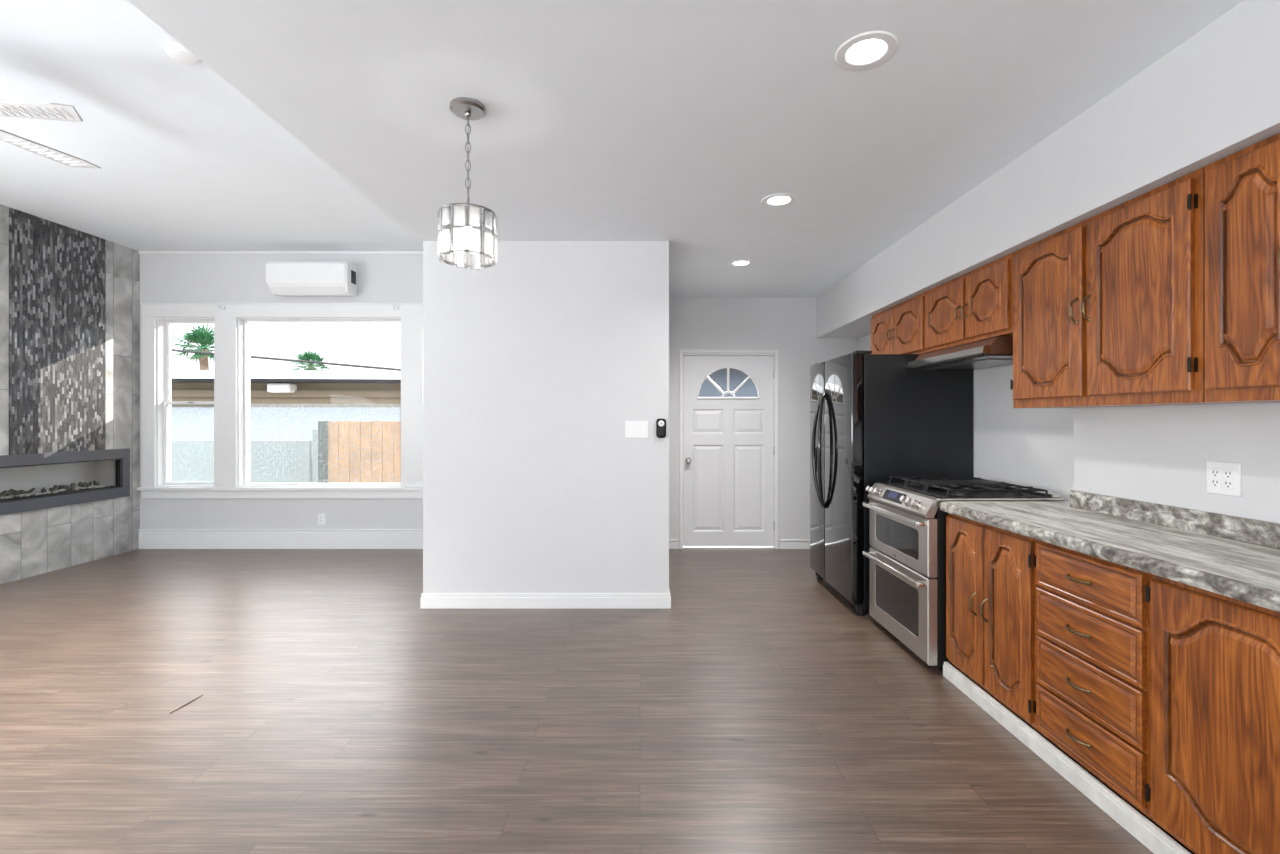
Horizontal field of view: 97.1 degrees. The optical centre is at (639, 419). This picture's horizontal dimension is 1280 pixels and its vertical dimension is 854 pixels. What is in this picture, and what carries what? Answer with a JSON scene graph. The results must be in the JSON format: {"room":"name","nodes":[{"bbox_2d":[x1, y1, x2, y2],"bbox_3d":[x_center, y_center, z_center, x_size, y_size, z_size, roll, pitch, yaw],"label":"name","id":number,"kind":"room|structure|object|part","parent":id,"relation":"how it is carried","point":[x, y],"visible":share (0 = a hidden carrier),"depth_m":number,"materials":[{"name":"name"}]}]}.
{"room":"open-plan kitchen","nodes":[
{"label":"open-plan kitchen","id":0,"kind":"room"},
{"bbox_2d":[0,204,139,583],"bbox_3d":[-5.425,-0.250,5.015,0.350,3.200,1.830,0,0,0],"label":"wall","id":1,"kind":"structure","parent":0,"point":[35,542],"depth_m":5.55,"materials":[{"name":"stone"}]},
{"bbox_2d":[9,207,105,454],"bbox_3d":[-5.247,-0.740,5.122,0.007,2.061,0.844,0,0,0],"label":"tile panel","id":2,"kind":"object","parent":1,"relation":"attached to","point":[57,272],"depth_m":5.06,"materials":[{"name":"tile"}]},
{"bbox_2d":[0,448,129,514],"bbox_3d":[-5.369,0.535,5.115,0.282,0.488,1.350,0,0,0],"label":"electric fireplace","id":3,"kind":"object","parent":1,"relation":"in","point":[28,482],"visible":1,"depth_m":5.22,"materials":[{"name":"metal"}]},
{"bbox_2d":[0,486,114,500],"bbox_3d":[-5.390,0.669,5.115,0.200,0.014,1.150,0,0,0],"label":"tray","id":4,"kind":"object","parent":3,"relation":"on","point":[36,493],"depth_m":5.11,"materials":[{"name":"grey metal"}]},
{"bbox_2d":[0,0,422,250],"bbox_3d":[-3.585,-1.885,1.400,4.030,0.230,9.400,0,0,0],"label":"ceiling","id":5,"kind":"structure","parent":0,"point":[187,162],"depth_m":3.78,"materials":[{"name":"paint"}]},
{"bbox_2d":[0,101,100,168],"bbox_3d":[-3.273,-1.554,2.624,1.268,0.432,1.314,0,0,0],"label":"ceiling fan","id":6,"kind":"object","parent":5,"relation":"hanging from","point":[36,110],"visible":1,"depth_m":2.72,"materials":[{"name":"white wood"}]},
{"bbox_3d":[-2.916,-1.460,2.653,0.534,0.011,0.145,0,0,-9],"label":"blade","id":7,"kind":"part","parent":6,"relation":"part of","materials":[{"name":"white wood"}]},
{"bbox_3d":[-3.233,-1.460,3.024,0.145,0.011,0.534,0,0,9],"label":"blade","id":8,"kind":"part","parent":6,"relation":"part of","materials":[{"name":"white wood"}]},
{"bbox_2d":[165,43,199,64],"bbox_3d":[-2.200,-1.754,2.720,0.136,0.032,0.136,0,0,0],"label":"smoke detector","id":9,"kind":"object","parent":5,"relation":"attached to","point":[177,52],"visible":0.85,"depth_m":2.69,"materials":[{"name":"white plastic"}]},
{"bbox_2d":[140,254,858,548],"bbox_3d":[-1.475,-0.300,6.015,7.950,3.300,0.170,0,0,0],"label":"wall","id":10,"kind":"structure","parent":0,"point":[785,325],"depth_m":5.93,"materials":[{"name":"grey paint"}]},
{"bbox_2d":[141,317,156,486],"bbox_3d":[-5.140,-0.188,5.916,0.140,1.775,0.028,0,0,0],"label":"trim","id":11,"kind":"structure","parent":10,"relation":"attached to","point":[148,324],"depth_m":5.90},
{"bbox_2d":[157,318,213,486],"bbox_3d":[-4.760,-0.188,6.015,0.620,1.775,0.170,0,0,0],"label":"window","id":12,"kind":"structure","parent":10,"relation":"in","point":[185,429],"depth_m":6.01,"materials":[{"name":"clear glass"}]},
{"bbox_3d":[-4.760,0.245,6.010,0.596,0.885,0.030,0,0,0],"label":"sash","id":13,"kind":"part","parent":12,"relation":"part of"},
{"bbox_3d":[-4.760,-0.614,6.045,0.596,0.898,0.030,0,0,0],"label":"sash","id":14,"kind":"part","parent":12,"relation":"part of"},
{"bbox_3d":[-4.760,0.245,6.008,0.540,0.829,0.001,0,0,0],"label":"frosted pane","id":15,"kind":"part","parent":12,"relation":"part of","materials":[{"name":"glass"}]},
{"bbox_2d":[216,302,224,309],"bbox_3d":[-4.360,-1.181,5.858,0.060,0.062,0.087,0,0,0],"label":"curtain bracket","id":16,"kind":"object","parent":10,"relation":"attached to","point":[220,307],"visible":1,"depth_m":5.88,"materials":[{"name":"white plastic"}]},
{"bbox_2d":[214,317,237,486],"bbox_3d":[-4.335,-0.188,5.916,0.230,1.775,0.028,0,0,0],"label":"trim","id":17,"kind":"structure","parent":10,"relation":"attached to","point":[225,328],"depth_m":5.90,"materials":[{"name":"white wood"}]},
{"bbox_2d":[137,487,422,497],"bbox_3d":[-3.405,0.760,5.902,3.660,0.120,0.055,0,0,0],"label":"trim","id":18,"kind":"structure","parent":10,"relation":"attached to","point":[147,492],"depth_m":5.91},
{"bbox_2d":[138,529,422,548],"bbox_3d":[-3.405,1.248,5.920,3.690,0.205,0.020,0,0,0],"label":"baseboard","id":19,"kind":"structure","parent":10,"relation":"attached to","point":[148,538],"depth_m":5.91,"materials":[{"name":"white wood"}]},
{"bbox_2d":[139,251,422,253],"bbox_3d":[-3.410,-1.756,5.922,3.680,0.028,0.016,0,0,0],"label":"trim","id":20,"kind":"structure","parent":10,"relation":"attached to","point":[140,252],"depth_m":5.91,"materials":[{"name":"white wood"}]},
{"bbox_2d":[140,303,422,317],"bbox_3d":[-3.397,-1.150,5.912,3.645,0.150,0.036,0,0,0],"label":"trim","id":21,"kind":"structure","parent":10,"relation":"attached to","point":[158,310],"depth_m":5.90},
{"bbox_2d":[266,262,356,295],"bbox_3d":[-3.373,-1.452,5.822,0.824,0.333,0.215,0,0,0],"label":"air conditioner","id":22,"kind":"object","parent":10,"relation":"attached to","point":[282,278],"visible":1,"depth_m":5.72,"materials":[{"name":"white plastic"}]},
{"bbox_3d":[-3.385,-1.503,5.742,0.800,0.230,0.055,0,0,0],"label":"panel","id":23,"kind":"part","parent":22,"relation":"part of","materials":[{"name":"white plastic"}]},
{"bbox_2d":[238,318,400,486],"bbox_3d":[-3.360,-0.188,6.015,1.720,1.775,0.170,0,0,0],"label":"window","id":24,"kind":"structure","parent":10,"relation":"in","point":[280,445],"depth_m":6.02,"materials":[{"name":"clear glass"}]},
{"bbox_3d":[-3.360,0.247,6.019,1.660,0.845,0.001,0,0,0],"label":"frosted pane","id":25,"kind":"part","parent":24,"relation":"part of","materials":[{"name":"glass"}]},
{"bbox_2d":[318,513,324,524],"bbox_3d":[-3.340,1.040,5.925,0.074,0.120,0.010,0,0,0],"label":"wall outlet","id":26,"kind":"object","parent":10,"relation":"attached to","point":[321,516],"visible":1,"depth_m":5.92,"materials":[{"name":"white plastic"}]},
{"bbox_2d":[392,302,398,309],"bbox_3d":[-2.550,-1.181,5.858,0.060,0.062,0.087,0,0,0],"label":"curtain bracket","id":27,"kind":"object","parent":10,"relation":"attached to","point":[393,306],"visible":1,"depth_m":5.88,"materials":[{"name":"white plastic"}]},
{"bbox_2d":[401,317,422,486],"bbox_3d":[-2.385,-0.188,5.916,0.230,1.775,0.028,0,0,0],"label":"trim","id":28,"kind":"structure","parent":10,"relation":"attached to","point":[411,327],"depth_m":5.90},
{"bbox_2d":[669,540,678,548],"bbox_3d":[0.317,1.302,5.920,0.187,0.095,0.020,0,0,0],"label":"baseboard","id":29,"kind":"structure","parent":10,"relation":"attached to","point":[673,544],"depth_m":5.91,"materials":[{"name":"white wood"}]},
{"bbox_2d":[679,350,778,548],"bbox_3d":[0.932,0.306,5.990,1.039,2.088,0.220,0,0,0],"label":"door","id":30,"kind":"structure","parent":10,"relation":"in","point":[729,446],"depth_m":5.95,"materials":[{"name":"white paint"}]},
{"bbox_3d":[0.510,0.425,5.915,0.068,0.068,0.070,0,0,0],"label":"knob","id":31,"kind":"part","parent":30,"relation":"part of","materials":[{"name":"silver metal"}]},
{"bbox_2d":[698,368,757,396],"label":"window","id":32,"kind":"structure","parent":30,"relation":"in","point":[719,377],"depth_m":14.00,"materials":[{"name":"blue"}]},
{"bbox_3d":[0.930,-0.395,5.953,0.670,0.356,0.034,0,0,0],"label":"fanlight frame","id":33,"kind":"part","parent":30,"relation":"part of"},
{"bbox_2d":[780,540,809,548],"bbox_3d":[1.883,1.302,5.920,0.835,0.095,0.020,0,0,0],"label":"baseboard","id":34,"kind":"structure","parent":10,"relation":"attached to","point":[784,544],"depth_m":5.91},
{"bbox_2d":[423,241,668,592],"bbox_3d":[-0.675,0.033,4.994,1.766,2.635,1.873,0,0,0],"label":"wall partition","id":35,"kind":"structure","parent":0,"point":[537,361],"depth_m":4.06,"materials":[{"name":"white paint"}]},
{"bbox_2d":[420,589,670,608],"bbox_3d":[-0.675,1.296,4.987,1.794,0.108,1.887,0,0,0],"label":"baseboard","id":36,"kind":"structure","parent":35,"relation":"attached to","point":[427,600],"depth_m":4.04,"materials":[{"name":"white wood"}]},
{"bbox_2d":[625,421,647,437],"bbox_3d":[-0.025,0.068,4.051,0.166,0.121,0.011,0,0,0],"label":"light switch","id":37,"kind":"object","parent":35,"relation":"attached to","point":[633,429],"visible":1,"depth_m":4.05,"materials":[{"name":"white plastic"}]},
{"bbox_2d":[656,419,665,437],"bbox_3d":[0.151,0.059,4.039,0.069,0.138,0.036,0,0,0],"label":"wall sensor","id":38,"kind":"object","parent":35,"relation":"attached to","point":[660,423],"visible":1,"depth_m":4.03,"materials":[{"name":"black plastic"}]},
{"bbox_2d":[0,548,1194,853],"bbox_3d":[-1.500,1.410,1.400,8.200,0.120,9.400,0,0,0],"label":"floor","id":39,"kind":"structure","parent":0,"point":[757,712],"depth_m":2.55,"materials":[{"name":"wood"}]},
{"bbox_2d":[810,351,972,615],"bbox_3d":[1.834,0.435,4.365,0.920,1.829,0.960,0,0,0],"label":"refrigerator","id":40,"kind":"object","parent":39,"relation":"on","point":[873,419],"visible":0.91,"depth_m":3.89,"materials":[{"name":"metal"}]},
{"bbox_3d":[1.416,0.240,4.505,0.034,0.908,0.107,0,0,-44],"label":"handle","id":41,"kind":"part","parent":40,"relation":"part of","materials":[{"name":"black metal"}]},
{"bbox_3d":[1.496,0.400,4.654,0.079,1.730,0.383,0,0,0],"label":"freezer door","id":42,"kind":"part","parent":40,"relation":"part of","materials":[{"name":"black metal"}]},
{"bbox_3d":[1.416,0.240,4.411,0.034,0.908,0.107,0,0,44],"label":"handle","id":43,"kind":"part","parent":40,"relation":"part of","materials":[{"name":"black metal"}]},
{"bbox_3d":[1.496,0.400,4.170,0.079,1.730,0.569,0,0,0],"label":"fridge door","id":44,"kind":"part","parent":40,"relation":"part of","materials":[{"name":"metal"}]},
{"bbox_2d":[863,476,1064,670],"bbox_3d":[1.867,0.859,3.389,0.777,0.982,0.788,0,0,0],"label":"gas range","id":45,"kind":"object","parent":39,"relation":"on","point":[907,553],"visible":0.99,"depth_m":3.19,"materials":[{"name":"metal"}]},
{"bbox_3d":[1.521,0.462,3.615,0.059,0.057,0.051,0,0,0],"label":"knob","id":46,"kind":"part","parent":45,"relation":"part of","materials":[{"name":"metal"}]},
{"bbox_3d":[1.504,0.882,3.389,0.052,0.028,0.746,0,0,0],"label":"door handle","id":47,"kind":"part","parent":45,"relation":"part of","materials":[{"name":"metal"}]},
{"bbox_3d":[1.504,0.558,3.389,0.052,0.028,0.746,0,0,0],"label":"door handle","id":48,"kind":"part","parent":45,"relation":"part of","materials":[{"name":"metal"}]},
{"bbox_3d":[1.555,1.076,3.389,0.050,0.458,0.772,0,0,0],"label":"oven door","id":49,"kind":"part","parent":45,"relation":"part of","materials":[{"name":"metal"}]},
{"bbox_3d":[1.555,0.683,3.389,0.050,0.310,0.772,0,0,0],"label":"oven door","id":50,"kind":"part","parent":45,"relation":"part of","materials":[{"name":"metal"}]},
{"bbox_3d":[1.521,0.462,3.245,0.059,0.057,0.051,0,0,0],"label":"knob","id":51,"kind":"part","parent":45,"relation":"part of","materials":[{"name":"metal"}]},
{"bbox_3d":[1.562,0.470,3.389,0.087,0.104,0.772,0,0,0],"label":"control panel","id":52,"kind":"part","parent":45,"relation":"part of","materials":[{"name":"metal"}]},
{"bbox_3d":[1.521,0.462,3.180,0.059,0.057,0.051,0,0,0],"label":"knob","id":53,"kind":"part","parent":45,"relation":"part of","materials":[{"name":"metal"}]},
{"bbox_3d":[1.521,0.462,3.115,0.059,0.057,0.051,0,0,0],"label":"knob","id":54,"kind":"part","parent":45,"relation":"part of","materials":[{"name":"metal"}]},
{"bbox_3d":[1.790,0.403,3.130,0.117,0.022,0.117,0,0,0],"label":"burner","id":55,"kind":"part","parent":45,"relation":"part of","materials":[{"name":"metal"}]},
{"bbox_2d":[877,482,1064,500],"bbox_3d":[1.920,0.422,3.389,0.670,0.013,0.788,0,0,0],"label":"cooktop","id":56,"kind":"object","parent":45,"relation":"in","point":[933,493],"depth_m":3.11,"materials":[{"name":"metal"}]},
{"bbox_3d":[2.070,0.403,3.130,0.091,0.022,0.091,0,0,0],"label":"burner","id":57,"kind":"part","parent":45,"relation":"part of","materials":[{"name":"metal"}]},
{"bbox_2d":[946,513,1037,729],"bbox_3d":[1.860,0.878,2.648,0.574,0.788,0.673,0,0,0],"label":"base cabinet","id":58,"kind":"object","parent":39,"relation":"on","point":[991,585],"visible":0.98,"depth_m":2.58,"materials":[{"name":"brown wood"}]},
{"bbox_3d":[1.616,0.876,2.814,0.024,0.748,0.318,0,0,0],"label":"door","id":59,"kind":"part","parent":58,"relation":"part of","materials":[{"name":"brown wood"}]},
{"bbox_3d":[1.592,0.880,2.703,0.039,0.118,0.016,0,0,0],"label":"handle","id":60,"kind":"part","parent":58,"relation":"part of","materials":[{"name":"brown metal"}]},
{"bbox_3d":[1.592,0.880,2.615,0.039,0.118,0.016,0,0,0],"label":"handle","id":61,"kind":"part","parent":58,"relation":"part of","materials":[{"name":"brown metal"}]},
{"bbox_3d":[1.616,0.876,2.487,0.024,0.748,0.311,0,0,0],"label":"door","id":62,"kind":"part","parent":58,"relation":"part of","materials":[{"name":"brown wood"}]},
{"bbox_2d":[943,662,1190,853],"bbox_3d":[1.612,1.313,1.843,0.024,0.074,2.285,0,0,0],"label":"baseboard","id":63,"kind":"structure","parent":39,"relation":"on","point":[1157,841],"depth_m":2.09,"materials":[{"name":"paint"}]},
{"bbox_2d":[1036,540,1151,818],"bbox_3d":[1.861,0.878,2.055,0.573,0.788,0.510,0,0,0],"label":"base cabinet","id":64,"kind":"object","parent":39,"relation":"on","point":[1093,613],"visible":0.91,"depth_m":2.00,"materials":[{"name":"brown wood"}]},
{"bbox_3d":[1.591,1.162,2.066,0.035,0.016,0.118,0,0,0],"label":"handle","id":65,"kind":"part","parent":64,"relation":"part of","materials":[{"name":"brown metal"}]},
{"bbox_3d":[1.591,0.969,2.066,0.035,0.016,0.118,0,0,0],"label":"handle","id":66,"kind":"part","parent":64,"relation":"part of","materials":[{"name":"brown metal"}]},
{"bbox_3d":[1.591,0.772,2.066,0.035,0.016,0.118,0,0,0],"label":"handle","id":67,"kind":"part","parent":64,"relation":"part of","materials":[{"name":"brown metal"}]},
{"bbox_3d":[1.591,0.583,2.066,0.035,0.016,0.118,0,0,0],"label":"handle","id":68,"kind":"part","parent":64,"relation":"part of","materials":[{"name":"brown metal"}]},
{"bbox_3d":[1.617,1.162,2.056,0.023,0.176,0.482,0,0,0],"label":"drawer","id":69,"kind":"part","parent":64,"relation":"part of","materials":[{"name":"brown wood"}]},
{"bbox_3d":[1.617,0.969,2.056,0.023,0.186,0.482,0,0,0],"label":"drawer","id":70,"kind":"part","parent":64,"relation":"part of","materials":[{"name":"brown wood"}]},
{"bbox_3d":[1.617,0.772,2.056,0.023,0.184,0.482,0,0,0],"label":"drawer","id":71,"kind":"part","parent":64,"relation":"part of","materials":[{"name":"brown wood"}]},
{"bbox_3d":[1.617,0.583,2.056,0.023,0.171,0.482,0,0,0],"label":"drawer","id":72,"kind":"part","parent":64,"relation":"part of","materials":[{"name":"brown wood"}]},
{"bbox_2d":[1145,574,1279,853],"bbox_3d":[1.874,0.878,1.249,0.545,0.788,1.098,0,0,0],"label":"base cabinet","id":73,"kind":"object","parent":39,"relation":"on","point":[1214,787],"visible":0.99,"depth_m":1.58,"materials":[{"name":"brown wood"}]},
{"bbox_2d":[940,490,1279,611],"bbox_3d":[1.941,0.414,1.843,0.716,0.134,2.285,0,0,0],"label":"countertop","id":74,"kind":"structure","parent":73,"relation":"on","point":[1235,557],"depth_m":2.05,"materials":[{"name":"grey stone"}]},
{"bbox_2d":[127,0,1243,297],"bbox_3d":[0.515,-1.643,1.400,4.170,0.715,9.400,0,0,0],"label":"ceiling","id":75,"kind":"structure","parent":0,"point":[673,121],"depth_m":2.30,"materials":[{"name":"paint"}]},
{"bbox_2d":[438,97,496,269],"bbox_3d":[-0.706,-0.966,2.320,0.232,0.638,0.232,0,0,0],"label":"pendant light","id":76,"kind":"object","parent":75,"relation":"hanging from","point":[466,236],"visible":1,"depth_m":2.25,"materials":[{"name":"silver metal"}]},
{"bbox_3d":[-0.706,-0.785,2.320,0.223,0.253,0.223,0,0,0],"label":"shade frame","id":77,"kind":"part","parent":76,"relation":"part of","materials":[{"name":"silver metal"}]},
{"bbox_3d":[-0.706,-1.075,2.320,0.018,0.360,0.018,0,0,45],"label":"chain","id":78,"kind":"part","parent":76,"relation":"part of","materials":[{"name":"silver metal"}]},
{"bbox_2d":[728,259,753,266],"bbox_3d":[0.826,-1.292,4.620,0.206,0.026,0.206,0,0,0],"label":"recessed light","id":79,"kind":"object","parent":75,"relation":"in","point":[741,262],"visible":0.97,"depth_m":4.61,"materials":[{"name":"white plastic"}]},
{"bbox_2d":[761,193,796,206],"bbox_3d":[0.812,-1.292,3.300,0.206,0.026,0.206,0,0,0],"label":"recessed light","id":80,"kind":"object","parent":75,"relation":"in","point":[778,199],"visible":0.99,"depth_m":3.29,"materials":[{"name":"white plastic"}]},
{"bbox_2d":[835,31,898,69],"bbox_3d":[0.787,-1.292,1.967,0.206,0.026,0.206,0,0,0],"label":"recessed light","id":81,"kind":"object","parent":75,"relation":"in","point":[869,49],"visible":1,"depth_m":1.96,"materials":[{"name":"white plastic"}]},
{"bbox_2d":[816,0,1279,337],"bbox_3d":[2.085,-1.083,1.415,0.470,0.445,9.030,0,0,0],"label":"soffit","id":82,"kind":"structure","parent":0,"point":[1215,96],"depth_m":2.25,"materials":[{"name":"white paint"}]},
{"bbox_2d":[859,334,1279,522],"bbox_3d":[2.375,0.033,1.415,0.450,2.635,9.030,0,0,0],"label":"wall","id":83,"kind":"structure","parent":0,"point":[1159,454],"depth_m":2.47,"materials":[{"name":"white paint"}]},
{"bbox_2d":[871,292,926,354],"bbox_3d":[2.076,-0.654,4.213,0.442,0.408,0.883,0,0,0],"label":"upper cabinet","id":84,"kind":"object","parent":83,"relation":"attached to","point":[900,328],"visible":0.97,"depth_m":4.08,"materials":[{"name":"brown wood"}]},
{"bbox_3d":[1.898,-0.652,4.436,0.024,0.360,0.397,0,0,0],"label":"door","id":85,"kind":"part","parent":84,"relation":"part of","materials":[{"name":"brown wood"}]},
{"bbox_3d":[1.898,-0.652,4.006,0.024,0.360,0.432,0,0,0],"label":"door","id":86,"kind":"part","parent":84,"relation":"part of","materials":[{"name":"brown wood"}]},
{"bbox_2d":[925,253,1012,352],"bbox_3d":[2.076,-0.654,3.333,0.442,0.408,0.871,0,0,0],"label":"upper cabinet","id":87,"kind":"object","parent":83,"relation":"attached to","point":[976,305],"visible":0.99,"depth_m":3.22,"materials":[{"name":"brown wood"}]},
{"bbox_3d":[1.898,-0.652,3.532,0.024,0.360,0.440,0,0,0],"label":"door","id":88,"kind":"part","parent":87,"relation":"part of","materials":[{"name":"brown wood"}]},
{"bbox_3d":[1.874,-0.632,3.332,0.038,0.089,0.016,0,0,0],"label":"handle","id":89,"kind":"part","parent":87,"relation":"part of","materials":[{"name":"brown metal"}]},
{"bbox_2d":[906,336,1012,369],"bbox_3d":[2.059,-0.393,3.446,0.474,0.109,0.859,0,0,0],"label":"range hood","id":90,"kind":"object","parent":87,"relation":"attached to","point":[995,351],"visible":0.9,"depth_m":3.30,"materials":[{"name":"silver metal"}]},
{"bbox_3d":[2.075,-0.345,3.447,0.430,0.015,0.835,0,0,0],"label":"filter panel","id":91,"kind":"part","parent":90,"relation":"part of","materials":[{"name":"silver metal"}]},
{"bbox_3d":[1.874,-0.632,3.266,0.038,0.089,0.016,0,0,0],"label":"handle","id":92,"kind":"part","parent":87,"relation":"part of","materials":[{"name":"brown metal"}]},
{"bbox_3d":[1.898,-0.652,3.100,0.024,0.360,0.371,0,0,0],"label":"door","id":93,"kind":"part","parent":87,"relation":"part of","materials":[{"name":"brown wood"}]},
{"bbox_2d":[1010,167,1265,407],"bbox_3d":[2.002,-0.459,2.405,0.293,0.798,0.976,0,0,0],"label":"upper cabinet","id":94,"kind":"object","parent":83,"relation":"attached to","point":[1109,306],"visible":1,"depth_m":2.23,"materials":[{"name":"brown wood"}]},
{"bbox_3d":[1.898,-0.467,2.646,0.024,0.730,0.444,0,0,0],"label":"door","id":95,"kind":"part","parent":94,"relation":"part of","materials":[{"name":"brown wood"}]},
{"bbox_3d":[1.874,-0.472,2.443,0.039,0.118,0.016,0,0,0],"label":"handle","id":96,"kind":"part","parent":94,"relation":"part of","materials":[{"name":"brown metal"}]},
{"bbox_3d":[1.874,-0.472,2.374,0.039,0.118,0.016,0,0,0],"label":"handle","id":97,"kind":"part","parent":94,"relation":"part of","materials":[{"name":"brown metal"}]},
{"bbox_3d":[1.898,-0.467,2.168,0.024,0.730,0.447,0,0,0],"label":"door","id":98,"kind":"part","parent":94,"relation":"part of","materials":[{"name":"brown wood"}]},
{"bbox_2d":[1070,490,1279,548],"bbox_3d":[2.139,0.389,1.750,0.021,0.083,2.100,0,0,0],"label":"backsplash","id":99,"kind":"structure","parent":83,"relation":"attached to","point":[1264,533],"depth_m":2.20,"materials":[{"name":"grey stone"}]},
{"bbox_2d":[1206,461,1240,496],"bbox_3d":[2.145,0.215,2.080,0.010,0.120,0.120,0,0,0],"label":"wall outlet","id":100,"kind":"object","parent":83,"relation":"attached to","point":[1224,478],"visible":1,"depth_m":2.08,"materials":[{"name":"white plastic"}]},
{"bbox_2d":[1211,468,1220,486],"bbox_3d":[2.143,0.215,2.103,0.004,0.068,0.034,0,0,0],"label":"receptacle","id":101,"kind":"object","parent":100,"relation":"attached to","point":[1215,472],"depth_m":2.10,"materials":[{"name":"white plastic"}]},
{"bbox_2d":[1224,469,1233,488],"bbox_3d":[2.143,0.215,2.057,0.004,0.068,0.034,0,0,0],"label":"receptacle","id":102,"kind":"object","parent":100,"relation":"attached to","point":[1228,473],"depth_m":2.05,"materials":[{"name":"white plastic"}]},
{"bbox_2d":[1205,133,1279,401],"bbox_3d":[2.002,-0.459,1.556,0.293,0.798,0.713,0,0,0],"label":"upper cabinet","id":103,"kind":"object","parent":83,"relation":"attached to","point":[1242,188],"visible":1,"depth_m":1.77,"materials":[{"name":"brown wood"}]},
{"label":"outside","id":104,"kind":"structure","parent":0,"visible":0},
{"bbox_2d":[171,349,400,370],"bbox_3d":[-15.002,-2.900,22.000,30.007,2.786,0.100,0,0,0],"label":"overhead wire","id":105,"kind":"object","parent":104,"point":[175,350],"visible":0.43,"depth_m":21.96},
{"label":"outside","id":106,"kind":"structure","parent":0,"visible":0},
{"bbox_3d":[0.000,1.435,48.060,80.000,0.130,83.880,0,0,0],"label":"ground","id":107,"kind":"structure","parent":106,"visible":0},
{"bbox_2d":[171,324,213,369],"bbox_3d":[-20.048,-1.687,26.090,2.921,6.141,2.706,0,0,0],"label":"palm tree","id":108,"kind":"object","parent":107,"relation":"on","point":[201,336],"visible":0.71,"depth_m":25.70,"materials":[{"name":"green plant"}]},
{"bbox_2d":[171,370,400,403],"bbox_3d":[-7.466,0.225,14.087,16.200,2.290,7.260,0,0,-4],"label":"house","id":109,"kind":"structure","parent":107,"relation":"on","point":[266,387],"depth_m":11.01,"materials":[{"name":"beige paint"}]},
{"bbox_2d":[267,383,296,392],"bbox_3d":[-6.961,-0.620,10.992,0.430,0.180,0.300,0,0,-4],"label":"light","id":110,"kind":"object","parent":109,"relation":"attached to","point":[271,387],"depth_m":10.85,"materials":[{"name":"white plastic"}]},
{"bbox_2d":[287,348,329,370],"bbox_3d":[-20.395,-1.582,35.107,2.527,5.924,2.679,0,0,0],"label":"palm tree","id":111,"kind":"object","parent":107,"relation":"on","point":[312,356],"visible":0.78,"depth_m":34.75,"materials":[{"name":"green plant"}]}
]}

